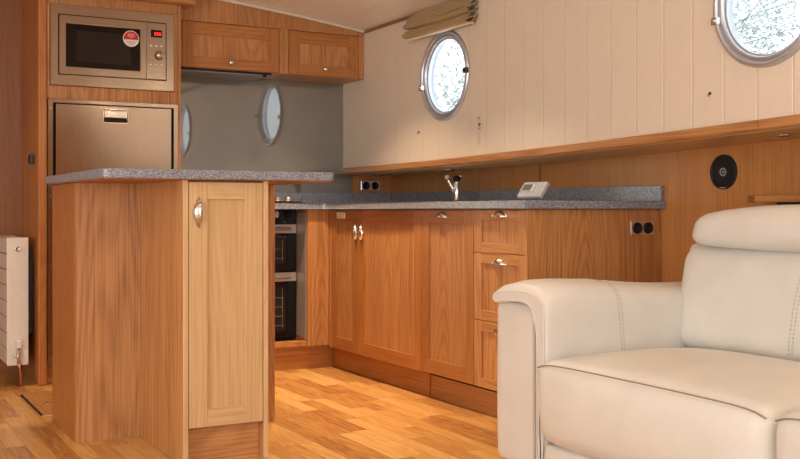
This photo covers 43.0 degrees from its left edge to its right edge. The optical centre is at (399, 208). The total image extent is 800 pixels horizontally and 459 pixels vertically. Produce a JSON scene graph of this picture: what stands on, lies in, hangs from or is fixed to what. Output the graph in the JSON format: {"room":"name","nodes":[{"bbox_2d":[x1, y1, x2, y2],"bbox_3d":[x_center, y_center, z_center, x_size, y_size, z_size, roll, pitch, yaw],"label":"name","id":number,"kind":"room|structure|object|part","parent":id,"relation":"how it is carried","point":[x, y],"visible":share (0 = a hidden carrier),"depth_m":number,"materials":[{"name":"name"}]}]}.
{"room":"ship interior","nodes":[
{"label":"ship interior","id":0,"kind":"room"},
{"bbox_2d":[0,0,21,369],"bbox_3d":[-3.365,-0.215,4.791,3.220,2.200,0.050,0,0,-29],"label":"wall","id":1,"kind":"structure","parent":0,"point":[10,10],"depth_m":5.47,"materials":[{"name":"brown wood"}]},
{"bbox_2d":[0,361,18,373],"bbox_3d":[-3.401,0.850,4.733,3.100,0.070,0.014,0,0,-29],"label":"baseboard","id":2,"kind":"structure","parent":1,"relation":"attached to","point":[4,369],"depth_m":5.45,"materials":[{"name":"brown wood"}]},
{"bbox_2d":[59,79,368,192],"bbox_3d":[-1.005,-0.215,6.001,2.259,2.200,0.050,0,0,-29],"label":"wall","id":3,"kind":"structure","parent":0,"point":[266,79],"depth_m":6.23,"materials":[{"name":"brown wood"}]},
{"bbox_2d":[181,20,283,78],"bbox_3d":[-1.004,-0.903,5.783,0.627,0.255,0.316,0,0,-29],"label":"upper cabinet","id":4,"kind":"object","parent":3,"relation":"attached to","point":[204,45],"visible":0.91,"depth_m":5.67,"materials":[{"name":"brown wood"}]},
{"bbox_2d":[181,67,271,80],"bbox_3d":[-1.034,-0.764,5.787,0.540,0.023,0.279,0,0,-29],"label":"extractor hood","id":5,"kind":"object","parent":4,"relation":"attached to","point":[185,71],"visible":0.8,"depth_m":5.75,"materials":[{"name":"grey metal"}]},
{"bbox_2d":[181,0,363,36],"bbox_3d":[-0.721,-1.110,5.805,1.145,0.157,0.020,0,0,-29],"label":"trim","id":6,"kind":"structure","parent":4,"relation":"attached to","point":[208,11],"depth_m":5.72,"materials":[{"name":"brown wood"}]},
{"bbox_2d":[181,76,351,192],"bbox_3d":[-0.830,-0.439,6.066,1.215,0.674,0.006,0,0,-29],"label":"backsplash","id":7,"kind":"structure","parent":3,"relation":"attached to","point":[262,124],"depth_m":6.08,"materials":[{"name":"grey paint"}]},
{"bbox_2d":[267,29,363,84],"bbox_3d":[-0.504,-0.903,6.064,0.515,0.255,0.316,0,0,-29],"label":"upper cabinet","id":8,"kind":"object","parent":3,"relation":"attached to","point":[312,57],"visible":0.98,"depth_m":5.96,"materials":[{"name":"brown wood"}]},
{"bbox_3d":[-0.449,-0.903,5.956,0.447,0.250,0.020,0,0,-29],"label":"door","id":9,"kind":"part","parent":8,"relation":"part of","materials":[{"name":"brown wood"}]},
{"bbox_2d":[361,181,379,190],"bbox_3d":[-0.185,-0.147,6.412,0.137,0.060,0.012,0,0,-29],"label":"power socket","id":10,"kind":"object","parent":3,"relation":"attached to","point":[365,185],"visible":1,"depth_m":6.41,"materials":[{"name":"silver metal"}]},
{"bbox_2d":[363,182,369,189],"bbox_3d":[-0.211,-0.147,6.394,0.050,0.050,0.006,0,0,-29],"label":"outlet","id":11,"kind":"object","parent":10,"relation":"attached to","point":[366,185],"depth_m":6.39,"materials":[{"name":"black plastic"}]},
{"bbox_2d":[372,182,378,189],"bbox_3d":[-0.156,-0.147,6.425,0.050,0.050,0.006,0,0,-29],"label":"outlet","id":12,"kind":"object","parent":10,"relation":"attached to","point":[375,185],"depth_m":6.43,"materials":[{"name":"black plastic"}]},
{"bbox_2d":[352,175,392,192],"bbox_3d":[-0.173,-0.157,6.432,0.286,0.109,0.012,0,0,-29],"label":"trim","id":13,"kind":"structure","parent":3,"relation":"attached to","point":[386,182],"depth_m":6.43,"materials":[{"name":"brown wood"}]},
{"bbox_2d":[0,367,504,458],"bbox_3d":[-0.593,0.935,2.018,5.540,0.100,8.700,0,0,-29],"label":"floor","id":14,"kind":"structure","parent":0,"point":[323,412],"depth_m":4.11,"materials":[{"name":"brown wood"}]},
{"bbox_2d":[0,236,32,385],"bbox_3d":[-1.988,0.513,5.247,0.140,0.741,0.462,0,0,-29],"label":"radiator","id":15,"kind":"object","parent":14,"relation":"on","point":[16,256],"visible":1,"depth_m":5.07,"materials":[{"name":"white metal"}]},
{"bbox_3d":[-2.052,0.461,5.229,0.012,0.632,0.421,0,0,-29],"label":"panel","id":16,"kind":"part","parent":15,"relation":"part of","materials":[{"name":"white metal"}]},
{"bbox_2d":[0,236,23,237],"bbox_3d":[-2.012,0.148,5.252,0.079,0.009,0.421,0,0,-29],"label":"grille","id":17,"kind":"object","parent":15,"relation":"attached to","point":[0,236],"depth_m":5.19,"materials":[{"name":"white metal"}]},
{"bbox_2d":[20,391,51,416],"bbox_3d":[-1.495,0.881,4.681,0.406,0.008,0.613,0,0,-29],"label":"floor hatch","id":18,"kind":"object","parent":14,"relation":"on","point":[41,401],"visible":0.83,"depth_m":4.64,"materials":[{"name":"brown wood"}]},
{"bbox_2d":[22,0,195,385],"bbox_3d":[-1.567,-0.160,5.452,0.796,2.090,0.553,0,0,-29],"label":"tall cabinet","id":19,"kind":"object","parent":14,"relation":"on","point":[36,87],"visible":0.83,"depth_m":5.19,"materials":[{"name":"brown wood"}]},
{"bbox_3d":[-2.013,-0.160,5.462,0.026,2.090,0.100,0,0,-29],"label":"panel","id":20,"kind":"part","parent":19,"relation":"part of","materials":[{"name":"brown wood"}]},
{"bbox_2d":[28,154,33,163],"bbox_3d":[-1.879,-0.255,5.172,0.022,0.050,0.050,0,0,-29],"label":"switch","id":21,"kind":"object","parent":19,"relation":"attached to","point":[30,156],"visible":1,"depth_m":5.15,"materials":[{"name":"black plastic"}]},
{"bbox_3d":[-1.883,-0.160,5.248,0.044,2.090,0.400,0,0,-29],"label":"corner post","id":22,"kind":"part","parent":19,"relation":"part of","materials":[{"name":"brown wood"}]},
{"bbox_2d":[50,3,173,91],"bbox_3d":[-1.559,-0.829,5.387,0.632,0.409,0.398,0,0,-29],"label":"microwave oven","id":23,"kind":"object","parent":19,"relation":"in","point":[96,47],"visible":1,"depth_m":5.23,"materials":[{"name":"metal"}]},
{"bbox_3d":[-1.526,-0.831,5.217,0.439,0.298,0.017,0,0,-29],"label":"door","id":24,"kind":"part","parent":23,"relation":"part of","materials":[{"name":"metal"}]},
{"bbox_3d":[-1.287,-0.831,5.351,0.104,0.298,0.017,0,0,-29],"label":"control panel","id":25,"kind":"part","parent":23,"relation":"part of","materials":[{"name":"metal"}]},
{"bbox_3d":[-1.264,-0.809,5.340,0.050,0.050,0.025,0,0,-29],"label":"knob","id":26,"kind":"part","parent":23,"relation":"part of","materials":[{"name":"metal"}]},
{"bbox_3d":[-1.481,-1.061,5.259,0.666,0.052,0.018,0,0,-29],"label":"rail","id":27,"kind":"part","parent":19,"relation":"part of","materials":[{"name":"brown wood"}]},
{"bbox_3d":[-1.481,-0.590,5.259,0.666,0.066,0.018,0,0,-29],"label":"rail","id":28,"kind":"part","parent":19,"relation":"part of","materials":[{"name":"brown wood"}]},
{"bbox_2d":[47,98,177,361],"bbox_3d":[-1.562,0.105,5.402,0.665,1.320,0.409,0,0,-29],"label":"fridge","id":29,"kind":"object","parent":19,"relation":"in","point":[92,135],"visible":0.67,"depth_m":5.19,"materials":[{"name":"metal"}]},
{"bbox_3d":[-1.475,0.103,5.241,0.589,1.264,0.033,0,0,-29],"label":"door","id":30,"kind":"part","parent":29,"relation":"part of","materials":[{"name":"metal"}]},
{"bbox_3d":[-1.427,-1.141,5.256,0.745,0.107,0.075,0,0,-29],"label":"cornice","id":31,"kind":"part","parent":19,"relation":"part of","materials":[{"name":"brown wood"}]},
{"bbox_3d":[-1.274,-0.101,5.591,0.018,1.972,0.397,0,0,-29],"label":"panel","id":32,"kind":"part","parent":19,"relation":"part of","materials":[{"name":"brown wood"}]},
{"bbox_2d":[52,183,274,442],"bbox_3d":[-0.985,0.393,4.229,0.807,0.984,0.460,0,0,-29],"label":"kitchen island","id":33,"kind":"object","parent":14,"relation":"on","point":[96,226],"visible":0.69,"depth_m":3.91,"materials":[{"name":"brown wood"}]},
{"bbox_3d":[-1.333,0.393,4.045,0.020,0.984,0.439,0,0,-29],"label":"panel","id":34,"kind":"part","parent":33,"relation":"part of","materials":[{"name":"brown wood"}]},
{"bbox_2d":[46,168,333,184],"bbox_3d":[-0.855,-0.117,3.962,0.837,0.034,1.034,0,0,-29],"label":"island countertop","id":35,"kind":"structure","parent":33,"relation":"on","point":[102,175],"depth_m":3.54,"materials":[{"name":"grey stone"}]},
{"bbox_2d":[140,180,267,458],"bbox_3d":[-0.734,0.393,3.773,0.311,0.984,0.575,0,0,-29],"label":"base cabinet","id":36,"kind":"object","parent":14,"relation":"on","point":[204,243],"visible":1,"depth_m":3.57,"materials":[{"name":"brown wood"}]},
{"bbox_3d":[-0.868,0.393,3.713,0.018,0.984,0.548,0,0,-29],"label":"panel","id":37,"kind":"part","parent":36,"relation":"part of","materials":[{"name":"brown wood"}]},
{"bbox_3d":[-0.695,0.012,3.480,0.028,0.108,0.025,0,0,-29],"label":"handle","id":38,"kind":"part","parent":36,"relation":"part of","materials":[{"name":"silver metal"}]},
{"bbox_3d":[-0.610,0.331,3.553,0.270,0.847,0.020,0,0,-29],"label":"door","id":39,"kind":"part","parent":36,"relation":"part of","materials":[{"name":"brown wood"}]},
{"bbox_3d":[-0.613,0.393,3.857,0.018,0.984,0.548,0,0,-29],"label":"panel","id":40,"kind":"part","parent":36,"relation":"part of","materials":[{"name":"brown wood"}]},
{"bbox_2d":[275,209,328,347],"bbox_3d":[-0.878,0.379,5.708,0.781,0.754,0.580,0,0,-29],"label":"housing","id":41,"kind":"object","parent":14,"relation":"on","point":[312,225],"visible":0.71,"depth_m":5.62,"materials":[{"name":"brown wood"}]},
{"bbox_2d":[275,209,295,338],"bbox_3d":[-0.932,0.363,5.721,0.594,0.724,0.449,0,0,-29],"label":"double oven","id":42,"kind":"object","parent":41,"relation":"in","point":[285,219],"visible":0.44,"depth_m":5.67,"materials":[{"name":"black glass"}]},
{"bbox_3d":[-0.847,0.217,5.570,0.594,0.265,0.020,0,0,-29],"label":"door","id":43,"kind":"part","parent":42,"relation":"part of","materials":[{"name":"black glass"}]},
{"bbox_3d":[-0.847,0.539,5.570,0.594,0.371,0.020,0,0,-29],"label":"door","id":44,"kind":"part","parent":42,"relation":"part of","materials":[{"name":"black glass"}]},
{"bbox_3d":[-0.944,0.747,5.695,0.652,0.018,0.540,0,0,-29],"label":"floor panel","id":45,"kind":"part","parent":41,"relation":"part of","materials":[{"name":"brown wood"}]},
{"bbox_3d":[-0.806,0.742,5.449,0.652,0.029,0.023,0,0,-29],"label":"rail","id":46,"kind":"part","parent":41,"relation":"part of","materials":[{"name":"brown wood"}]},
{"bbox_3d":[-0.456,0.379,5.623,0.128,0.754,0.018,0,0,-29],"label":"filler panel","id":47,"kind":"part","parent":41,"relation":"part of","materials":[{"name":"brown wood"}]},
{"bbox_2d":[275,345,332,370],"bbox_3d":[-0.742,0.821,5.508,0.825,0.128,0.016,0,0,-29],"label":"kickboard","id":48,"kind":"object","parent":14,"relation":"on","point":[302,357],"visible":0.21,"depth_m":5.62,"materials":[{"name":"brown wood"}]},
{"bbox_2d":[329,209,424,370],"bbox_3d":[0.142,0.383,5.371,0.715,0.762,1.004,0,0,-29],"label":"base cabinet","id":49,"kind":"object","parent":14,"relation":"on","point":[375,254],"depth_m":5.17,"materials":[{"name":"brown wood"}]},
{"bbox_3d":[-0.320,0.035,5.506,0.008,0.034,0.092,0,0,-29],"label":"door catch","id":50,"kind":"part","parent":49,"relation":"part of","materials":[{"name":"brown wood"}]},
{"bbox_3d":[-0.293,0.385,5.488,0.020,0.759,0.322,0,0,-29],"label":"door","id":51,"kind":"part","parent":49,"relation":"part of","materials":[{"name":"brown wood"}]},
{"bbox_3d":[-0.240,0.125,5.347,0.025,0.108,0.028,0,0,-29],"label":"handle","id":52,"kind":"part","parent":49,"relation":"part of","materials":[{"name":"silver metal"}]},
{"bbox_3d":[-0.208,0.125,5.290,0.025,0.108,0.028,0,0,-29],"label":"handle","id":53,"kind":"part","parent":49,"relation":"part of","materials":[{"name":"silver metal"}]},
{"bbox_3d":[-0.054,0.385,5.061,0.020,0.759,0.651,0,0,-29],"label":"door","id":54,"kind":"part","parent":49,"relation":"part of","materials":[{"name":"brown wood"}]},
{"bbox_2d":[275,186,665,208],"bbox_3d":[-0.108,-0.051,5.071,1.501,0.101,2.446,0,0,-29],"label":"countertop","id":55,"kind":"structure","parent":49,"relation":"on","point":[629,197],"depth_m":4.88,"materials":[{"name":"grey stone"}]},
{"bbox_2d":[275,196,300,202],"bbox_3d":[-0.899,-0.052,5.650,0.562,0.035,0.465,0,0,-29],"label":"gas hob","id":56,"kind":"object","parent":55,"relation":"in","point":[277,199],"visible":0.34,"depth_m":5.58,"materials":[{"name":"silver metal"}]},
{"bbox_3d":[-0.899,-0.038,5.650,0.562,0.007,0.465,0,0,-29],"label":"plate","id":57,"kind":"part","parent":56,"relation":"part of","materials":[{"name":"black glass"}]},
{"bbox_3d":[-0.621,-0.055,5.626,0.048,0.028,0.048,0,0,-29],"label":"knob","id":58,"kind":"part","parent":56,"relation":"part of","materials":[{"name":"silver metal"}]},
{"bbox_2d":[445,175,462,200],"bbox_3d":[0.289,-0.110,5.478,0.095,0.151,0.052,0,0,-10],"label":"tap","id":59,"kind":"object","parent":55,"relation":"on","point":[455,189],"visible":0.87,"depth_m":5.47,"materials":[{"name":"silver metal"}]},
{"bbox_3d":[0.279,-0.122,5.480,0.062,0.097,0.022,0,0,8],"label":"spout","id":60,"kind":"part","parent":59,"relation":"part of","materials":[{"name":"silver metal"}]},
{"bbox_2d":[517,182,549,198],"bbox_3d":[0.558,-0.078,4.254,0.054,0.070,0.162,0,0,-29],"label":"controller","id":61,"kind":"object","parent":55,"relation":"on","point":[529,190],"visible":1,"depth_m":4.24,"materials":[{"name":"grey plastic"}]},
{"bbox_2d":[333,347,431,396],"bbox_3d":[-0.112,0.825,5.247,0.016,0.120,1.053,0,0,-29],"label":"kickboard","id":62,"kind":"object","parent":14,"relation":"on","point":[406,378],"visible":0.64,"depth_m":5.17,"materials":[{"name":"brown wood"}]},
{"bbox_2d":[421,209,477,384],"bbox_3d":[0.497,0.381,4.739,0.715,0.758,0.445,0,0,-29],"label":"base cabinet","id":63,"kind":"object","parent":14,"relation":"on","point":[447,235],"visible":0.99,"depth_m":4.57,"materials":[{"name":"brown wood"}]},
{"bbox_3d":[0.184,0.026,4.592,0.025,0.028,0.108,0,0,-29],"label":"handle","id":64,"kind":"part","parent":63,"relation":"part of","materials":[{"name":"silver metal"}]},
{"bbox_2d":[431,374,496,416],"bbox_3d":[0.348,0.833,4.439,0.016,0.104,0.804,0,0,-29],"label":"kickboard","id":65,"kind":"object","parent":14,"relation":"on","point":[476,398],"visible":0.64,"depth_m":4.53,"materials":[{"name":"brown wood"}]},
{"bbox_2d":[474,209,660,390],"bbox_3d":[0.713,0.443,4.382,0.743,0.884,0.384,0,0,-29],"label":"base cabinet","id":66,"kind":"object","parent":14,"relation":"on","point":[511,245],"visible":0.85,"depth_m":4.24,"materials":[{"name":"brown wood"}]},
{"bbox_3d":[0.420,0.618,4.217,0.020,0.284,0.379,0,0,-29],"label":"drawer","id":67,"kind":"part","parent":66,"relation":"part of","materials":[{"name":"brown wood"}]},
{"bbox_3d":[0.404,0.506,4.200,0.025,0.028,0.108,0,0,-29],"label":"handle","id":68,"kind":"part","parent":66,"relation":"part of","materials":[{"name":"silver metal"}]},
{"bbox_3d":[0.404,0.021,4.200,0.025,0.028,0.108,0,0,-29],"label":"handle","id":69,"kind":"part","parent":66,"relation":"part of","materials":[{"name":"silver metal"}]},
{"bbox_3d":[0.404,0.218,4.200,0.025,0.028,0.108,0,0,-29],"label":"handle","id":70,"kind":"part","parent":66,"relation":"part of","materials":[{"name":"silver metal"}]},
{"bbox_3d":[0.420,0.331,4.217,0.020,0.285,0.379,0,0,-29],"label":"drawer","id":71,"kind":"part","parent":66,"relation":"part of","materials":[{"name":"brown wood"}]},
{"bbox_3d":[0.420,0.095,4.217,0.020,0.180,0.379,0,0,-29],"label":"drawer","id":72,"kind":"part","parent":66,"relation":"part of","materials":[{"name":"brown wood"}]},
{"bbox_3d":[0.814,0.443,4.229,0.717,0.884,0.018,0,0,-29],"label":"panel","id":73,"kind":"part","parent":66,"relation":"part of","materials":[{"name":"brown wood"}]},
{"bbox_2d":[630,221,653,234],"bbox_3d":[1.038,0.082,4.337,0.133,0.061,0.012,0,0,-29],"label":"power socket","id":74,"kind":"object","parent":66,"relation":"attached to","point":[636,227],"visible":1,"depth_m":4.33,"materials":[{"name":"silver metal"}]},
{"bbox_2d":[633,222,642,233],"bbox_3d":[1.013,0.082,4.319,0.050,0.050,0.006,0,0,-29],"label":"outlet","id":75,"kind":"object","parent":74,"relation":"attached to","point":[637,226],"depth_m":4.32,"materials":[{"name":"black plastic"}]},
{"bbox_2d":[644,222,652,233],"bbox_3d":[1.066,0.082,4.349,0.050,0.050,0.006,0,0,-29],"label":"outlet","id":76,"kind":"object","parent":74,"relation":"attached to","point":[648,226],"depth_m":4.35,"materials":[{"name":"black plastic"}]},
{"bbox_2d":[493,204,799,458],"bbox_3d":[1.179,0.435,2.757,0.992,0.900,2.149,0,0,-29],"label":"leather sofa","id":77,"kind":"object","parent":14,"relation":"on","point":[705,364],"visible":1,"depth_m":3.15,"materials":[{"name":"beige leather"}]},
{"bbox_3d":[0.767,0.583,3.593,0.889,0.545,0.272,0,0,-29],"label":"arm panel","id":78,"kind":"part","parent":77,"relation":"part of","materials":[{"name":"beige leather"}]},
{"bbox_2d":[538,348,799,458],"bbox_3d":[0.924,0.605,2.948,0.697,0.345,0.921,0,0,-29],"label":"seat cushion","id":79,"kind":"object","parent":77,"relation":"on","point":[595,403],"depth_m":2.78,"materials":[{"name":"beige leather"}]},
{"bbox_3d":[1.255,0.301,3.159,0.223,0.384,0.977,0,0,-29],"label":"backrest","id":80,"kind":"part","parent":77,"relation":"part of","materials":[{"name":"beige leather"}]},
{"bbox_2d":[776,410,799,458],"bbox_3d":[1.368,0.605,2.157,0.697,0.345,0.900,0,0,-29],"label":"seat cushion","id":81,"kind":"object","parent":77,"relation":"on","point":[787,421],"depth_m":2.34,"materials":[{"name":"beige leather"}]},
{"bbox_2d":[234,0,454,30],"bbox_3d":[-0.703,-1.176,1.956,5.088,0.252,8.700,0,0,-29],"label":"ceiling","id":82,"kind":"structure","parent":0,"point":[364,15],"depth_m":5.63,"materials":[{"name":"beige paint"}]},
{"bbox_2d":[217,0,363,32],"bbox_3d":[-0.710,-1.119,5.786,1.145,0.139,0.021,0,0,-29],"label":"crown molding","id":83,"kind":"structure","parent":82,"relation":"attached to","point":[227,1],"depth_m":5.83,"materials":[{"name":"brown wood"}]},
{"bbox_2d":[343,0,799,167],"bbox_3d":[1.606,-0.665,2.897,0.060,0.900,8.080,0,0,-29],"label":"wall","id":84,"kind":"structure","parent":0,"point":[544,73],"depth_m":4.43,"materials":[{"name":"beige wood"}]},
{"bbox_2d":[363,16,409,33],"bbox_3d":[1.635,-1.056,2.770,0.012,0.014,7.630,0,0,-29],"label":"crown molding","id":85,"kind":"structure","parent":84,"relation":"attached to","point":[408,17],"depth_m":5.81,"materials":[{"name":"brown wood"}]},
{"bbox_2d":[402,0,477,41],"bbox_3d":[0.196,-0.987,5.260,0.084,0.148,0.648,0,0,-29],"label":"blind","id":86,"kind":"object","parent":84,"relation":"attached to","point":[455,14],"visible":1,"depth_m":5.24,"materials":[{"name":"brown fabric"}]},
{"bbox_3d":[0.223,-1.050,5.280,0.017,0.021,0.640,0,0,-29],"label":"head rail","id":87,"kind":"part","parent":86,"relation":"part of","materials":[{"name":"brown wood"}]},
{"bbox_2d":[418,30,469,120],"bbox_3d":[0.244,-0.695,5.285,0.087,0.472,0.472,0,0,-29],"label":"window","id":88,"kind":"structure","parent":84,"relation":"in","point":[431,54],"depth_m":5.38,"materials":[{"name":"silver metal"}]},
{"bbox_2d":[341,0,799,174],"bbox_3d":[1.585,-0.584,2.895,0.087,0.742,7.898,0,0,-29],"label":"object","id":89,"kind":"structure","parent":84,"relation":"in","point":[726,18],"depth_m":3.71,"materials":[{"name":"wood"}]},
{"bbox_2d":[348,126,799,175],"bbox_3d":[1.728,-0.370,2.975,0.352,0.316,7.898,0,0,-29],"label":"trim","id":90,"kind":"structure","parent":84,"relation":"attached to","point":[761,136],"depth_m":4.31,"materials":[{"name":"brown wood"}]},
{"bbox_2d":[772,134,796,136],"bbox_3d":[1.371,-0.261,3.625,0.084,0.006,0.084,0,0,-29],"label":"recessed light","id":91,"kind":"object","parent":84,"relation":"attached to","point":[777,135],"visible":1,"depth_m":3.60,"materials":[{"name":"silver metal"}]},
{"bbox_2d":[393,138,799,281],"bbox_3d":[1.909,0.175,3.066,0.050,1.421,8.080,0,0,-29],"label":"wall","id":92,"kind":"structure","parent":0,"point":[765,168],"depth_m":4.33,"materials":[{"name":"brown wood"}]},
{"bbox_2d":[539,165,540,181],"bbox_3d":[0.710,-0.165,5.148,0.003,0.126,0.013,0,0,-29],"label":"trim","id":93,"kind":"structure","parent":92,"relation":"attached to","point":[539,165],"depth_m":5.15,"materials":[{"name":"brown wood"}]},
{"bbox_2d":[710,155,736,189],"bbox_3d":[1.302,-0.149,4.088,0.008,0.141,0.141,0,0,-29],"label":"wall speaker","id":94,"kind":"object","parent":92,"relation":"attached to","point":[723,170],"visible":1,"depth_m":4.08,"materials":[{"name":"black plastic"}]},
{"bbox_2d":[712,158,733,185],"bbox_3d":[1.302,-0.149,4.088,0.003,0.119,0.119,0,0,-29],"label":"grille","id":95,"kind":"object","parent":94,"relation":"attached to","point":[722,168],"depth_m":4.09,"materials":[{"name":"black plastic"}]},
{"bbox_2d":[748,195,799,204],"bbox_3d":[1.731,-0.027,3.211,0.114,0.048,1.505,0,0,-29],"label":"wall ledge","id":96,"kind":"object","parent":92,"relation":"attached to","point":[780,199],"visible":0.87,"depth_m":3.73,"materials":[{"name":"brown wood"}]},
{"label":"outside","id":97,"kind":"structure","parent":0,"visible":0},
{"bbox_2d":[434,40,464,111],"bbox_3d":[1.773,-1.722,16.761,4.256,6.217,4.118,0,0,35],"label":"tree","id":98,"kind":"object","parent":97,"point":[445,95],"visible":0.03,"depth_m":16.34,"materials":[{"name":"grey plant"}]},
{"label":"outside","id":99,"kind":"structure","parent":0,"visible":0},
{"bbox_2d":[733,0,799,53],"bbox_3d":[5.231,-1.921,17.068,4.377,6.616,3.343,0,0,33],"label":"tree","id":100,"kind":"object","parent":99,"point":[759,13],"visible":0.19,"depth_m":16.90,"materials":[{"name":"grey plant"}]}
]}

